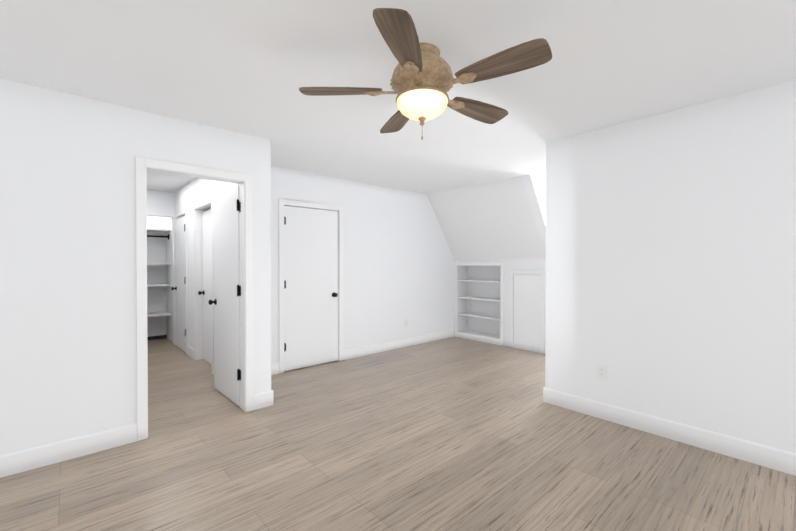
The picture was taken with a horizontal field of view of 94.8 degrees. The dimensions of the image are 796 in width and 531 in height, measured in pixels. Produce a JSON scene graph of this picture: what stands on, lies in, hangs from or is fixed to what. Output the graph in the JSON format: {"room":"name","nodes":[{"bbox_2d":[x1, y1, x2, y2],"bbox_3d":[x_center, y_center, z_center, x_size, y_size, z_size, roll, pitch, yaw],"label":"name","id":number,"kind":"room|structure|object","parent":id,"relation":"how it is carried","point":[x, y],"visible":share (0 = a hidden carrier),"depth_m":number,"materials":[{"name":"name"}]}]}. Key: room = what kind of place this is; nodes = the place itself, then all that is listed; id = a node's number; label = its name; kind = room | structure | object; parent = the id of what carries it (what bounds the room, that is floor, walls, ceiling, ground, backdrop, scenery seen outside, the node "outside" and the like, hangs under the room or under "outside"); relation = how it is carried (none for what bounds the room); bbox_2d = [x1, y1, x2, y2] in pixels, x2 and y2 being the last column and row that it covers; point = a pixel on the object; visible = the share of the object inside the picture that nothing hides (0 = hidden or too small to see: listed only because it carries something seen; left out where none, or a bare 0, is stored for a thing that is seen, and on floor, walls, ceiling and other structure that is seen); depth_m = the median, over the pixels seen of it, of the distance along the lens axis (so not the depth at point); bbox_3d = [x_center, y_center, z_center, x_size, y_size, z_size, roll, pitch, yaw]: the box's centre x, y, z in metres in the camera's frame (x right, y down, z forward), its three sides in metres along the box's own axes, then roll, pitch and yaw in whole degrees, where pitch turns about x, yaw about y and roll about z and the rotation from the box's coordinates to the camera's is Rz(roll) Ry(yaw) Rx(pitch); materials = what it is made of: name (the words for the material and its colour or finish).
{"room":"empty attic bedroom","nodes":[
{"label":"empty attic bedroom","id":0,"kind":"room"},
{"bbox_2d":[0,78,270,454],"bbox_3d":[-2.671,0.077,2.100,3.930,2.440,0.120,0,1,-42],"label":"wall","id":1,"kind":"structure","parent":0,"point":[68,360],"depth_m":2.48,"materials":[{"name":"paint"}]},
{"bbox_2d":[0,422,136,477],"bbox_3d":[-2.993,1.232,1.729,2.881,0.135,0.014,0,1,-42],"label":"baseboard","id":2,"kind":"structure","parent":1,"relation":"attached to","point":[23,460],"depth_m":2.43,"materials":[{"name":"paint"}]},
{"bbox_2d":[135,157,252,440],"bbox_3d":[-1.652,0.244,3.018,0.846,2.092,0.152,0,1,-42],"label":"trim","id":3,"kind":"structure","parent":1,"relation":"attached to","point":[143,165],"depth_m":2.92,"materials":[{"name":"paint"}]},
{"bbox_2d":[239,202,240,379],"bbox_3d":[-1.419,0.233,3.288,0.002,1.600,0.035,0,1,-42],"label":"hinge leaves at the entry","id":4,"kind":"object","parent":1,"relation":"attached to","point":[240,286],"visible":1,"depth_m":3.29,"materials":[{"name":"black metal"}]},
{"bbox_2d":[147,216,166,336],"bbox_3d":[-4.524,0.046,6.163,1.010,2.440,0.280,0,1,-42],"label":"wall","id":5,"kind":"structure","parent":0,"point":[156,297],"depth_m":6.30,"materials":[{"name":"paint"}]},
{"bbox_2d":[147,189,174,343],"bbox_3d":[-4.002,0.050,5.583,1.010,2.440,0.120,0,1,-42],"label":"wall","id":6,"kind":"structure","parent":0,"point":[160,203],"depth_m":5.79,"materials":[{"name":"paint"}]},
{"bbox_2d":[166,178,238,348],"bbox_3d":[-2.746,0.054,5.032,0.120,2.440,4.340,0,1,-42],"label":"wall","id":7,"kind":"structure","parent":0,"point":[189,195],"depth_m":5.16,"materials":[{"name":"paint"}]},
{"bbox_2d":[171,216,185,351],"bbox_3d":[-3.281,0.268,5.547,0.167,1.985,0.698,0,1,-42],"label":"hall door","id":8,"kind":"structure","parent":7,"relation":"in","point":[180,290],"depth_m":5.53,"materials":[{"name":"paint"}]},
{"bbox_2d":[174,208,187,353],"bbox_3d":[-3.249,0.224,5.583,0.140,2.093,0.826,0,1,-42],"label":"trim","id":9,"kind":"structure","parent":7,"relation":"attached to","point":[181,213],"depth_m":5.26,"materials":[{"name":"paint"}]},
{"bbox_2d":[187,345,193,358],"bbox_3d":[-2.890,1.207,5.100,0.014,0.135,0.346,0,1,-42],"label":"baseboard","id":10,"kind":"structure","parent":7,"relation":"attached to","point":[190,351],"depth_m":5.09,"materials":[{"name":"paint"}]},
{"bbox_2d":[193,196,213,374],"bbox_3d":[-2.416,0.231,4.658,0.140,2.093,0.896,0,1,-42],"label":"trim","id":11,"kind":"structure","parent":7,"relation":"attached to","point":[200,207],"depth_m":4.91,"materials":[{"name":"paint"}]},
{"bbox_2d":[198,209,210,363],"bbox_3d":[-2.384,0.275,4.688,0.167,1.985,0.756,0,1,-42],"label":"hall door","id":12,"kind":"structure","parent":7,"relation":"in","point":[206,245],"depth_m":4.80,"materials":[{"name":"paint"}]},
{"bbox_2d":[208,185,239,405],"bbox_3d":[-1.665,0.276,3.567,0.167,2.000,0.714,0,1,-43],"label":"entry door","id":13,"kind":"structure","parent":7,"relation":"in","point":[226,252],"depth_m":3.52,"materials":[{"name":"paint"}]},
{"bbox_2d":[253,394,255,408],"bbox_3d":[-1.747,1.216,3.830,0.014,0.135,1.203,0,1,-42],"label":"baseboard","id":14,"kind":"structure","parent":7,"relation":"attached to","point":[254,395],"depth_m":3.26,"materials":[{"name":"paint"}]},
{"bbox_2d":[256,390,273,405],"bbox_3d":[-1.451,1.217,3.702,0.014,0.135,0.884,0,1,-42],"label":"baseboard","id":15,"kind":"structure","parent":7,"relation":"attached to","point":[267,396],"depth_m":3.33,"materials":[{"name":"paint"}]},
{"bbox_2d":[271,166,454,363],"bbox_3d":[-0.365,0.052,5.346,3.840,2.440,0.120,0,1,-42],"label":"wall","id":16,"kind":"structure","parent":0,"point":[398,263],"depth_m":5.37,"materials":[{"name":"paint"}]},
{"bbox_2d":[271,362,278,374],"bbox_3d":[-1.566,1.214,4.183,0.427,0.135,0.014,0,1,-42],"label":"baseboard","id":17,"kind":"structure","parent":16,"relation":"attached to","point":[274,366],"depth_m":4.29,"materials":[{"name":"paint"}]},
{"bbox_2d":[284,206,337,370],"bbox_3d":[-1.095,0.275,4.635,0.768,1.985,0.167,0,1,-42],"label":"closet door","id":18,"kind":"structure","parent":16,"relation":"in","point":[310,287],"depth_m":4.60,"materials":[{"name":"paint"}]},
{"bbox_2d":[279,199,342,373],"bbox_3d":[-1.114,0.241,4.664,0.896,2.073,0.140,0,1,-42],"label":"trim","id":19,"kind":"structure","parent":16,"relation":"attached to","point":[301,204],"depth_m":4.51,"materials":[{"name":"paint"}]},
{"bbox_2d":[343,329,454,359],"bbox_3d":[0.131,1.202,5.711,2.343,0.135,0.014,0,1,-42],"label":"baseboard","id":20,"kind":"structure","parent":16,"relation":"attached to","point":[351,353],"depth_m":5.55,"materials":[{"name":"paint"}]},
{"bbox_2d":[0,337,795,530],"bbox_3d":[-0.423,1.339,3.178,8.940,0.100,10.460,0,1,-42],"label":"floor","id":21,"kind":"structure","parent":0,"point":[454,434],"depth_m":2.36,"materials":[{"name":"beige wood"}]},
{"bbox_2d":[147,229,170,339],"bbox_3d":[-4.289,0.337,5.905,1.002,1.858,0.418,0,1,-42],"label":"closet shelves","id":22,"kind":"object","parent":21,"relation":"on","point":[154,232],"visible":0.42,"depth_m":6.15,"materials":[{"name":"paint"}]},
{"bbox_2d":[454,262,503,345],"bbox_3d":[1.451,0.603,6.234,0.322,1.329,0.986,0,1,-42],"label":"built-in bookcase","id":23,"kind":"object","parent":21,"relation":"on","point":[478,301],"visible":0.9,"depth_m":6.38,"materials":[{"name":"paint"}]},
{"bbox_2d":[0,0,795,193],"bbox_3d":[-0.423,-1.201,3.158,8.940,0.100,10.460,0,1,-42],"label":"ceiling","id":24,"kind":"structure","parent":0,"point":[249,67],"depth_m":2.10,"materials":[{"name":"paint"}]},
{"bbox_2d":[299,8,551,139],"bbox_3d":[0.172,-0.908,1.977,1.221,0.468,1.259,0,1,-42],"label":"ceiling fan","id":25,"kind":"object","parent":24,"relation":"attached to","point":[423,80],"visible":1,"depth_m":1.83,"materials":[{"name":"brown wood"}]},
{"bbox_2d":[427,176,545,259],"bbox_3d":[1.352,-0.630,5.668,0.850,1.080,1.690,0,1,-42],"label":"ceiling","id":26,"kind":"structure","parent":0,"point":[493,220],"depth_m":5.52,"materials":[{"name":"paint"}]},
{"bbox_2d":[455,259,545,349],"bbox_3d":[1.623,0.588,5.921,0.120,1.360,1.690,0,1,-42],"label":"wall","id":27,"kind":"structure","parent":0,"point":[537,264],"depth_m":5.71,"materials":[{"name":"paint"}]},
{"bbox_2d":[510,270,544,353],"bbox_3d":[1.928,0.671,5.476,0.018,1.203,0.560,0,1,-42],"label":"access hatch","id":28,"kind":"object","parent":27,"relation":"attached to","point":[527,309],"visible":1,"depth_m":5.46,"materials":[{"name":"paint"}]},
{"bbox_2d":[521,174,545,252],"bbox_3d":[2.303,0.052,5.311,1.780,2.440,0.120,0,1,-42],"label":"wall","id":29,"kind":"structure","parent":0,"point":[535,187],"depth_m":4.87,"materials":[{"name":"paint"}]},
{"bbox_2d":[545,80,795,452],"bbox_3d":[2.806,0.078,1.957,0.120,2.440,4.100,0,1,-42],"label":"wall","id":30,"kind":"structure","parent":0,"point":[671,265],"depth_m":2.67,"materials":[{"name":"paint"}]},
{"bbox_2d":[597,365,605,379],"bbox_3d":[1.715,0.899,3.080,0.007,0.116,0.072,0,1,-42],"label":"outlet","id":31,"kind":"object","parent":30,"relation":"attached to","point":[601,371],"visible":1,"depth_m":3.08,"materials":[{"name":"plastic"}]},
{"bbox_2d":[543,387,795,475],"bbox_3d":[2.741,1.231,1.937,0.014,0.135,4.084,0,1,-42],"label":"baseboard","id":32,"kind":"structure","parent":30,"relation":"attached to","point":[777,459],"depth_m":2.67,"materials":[{"name":"paint"}]}
]}

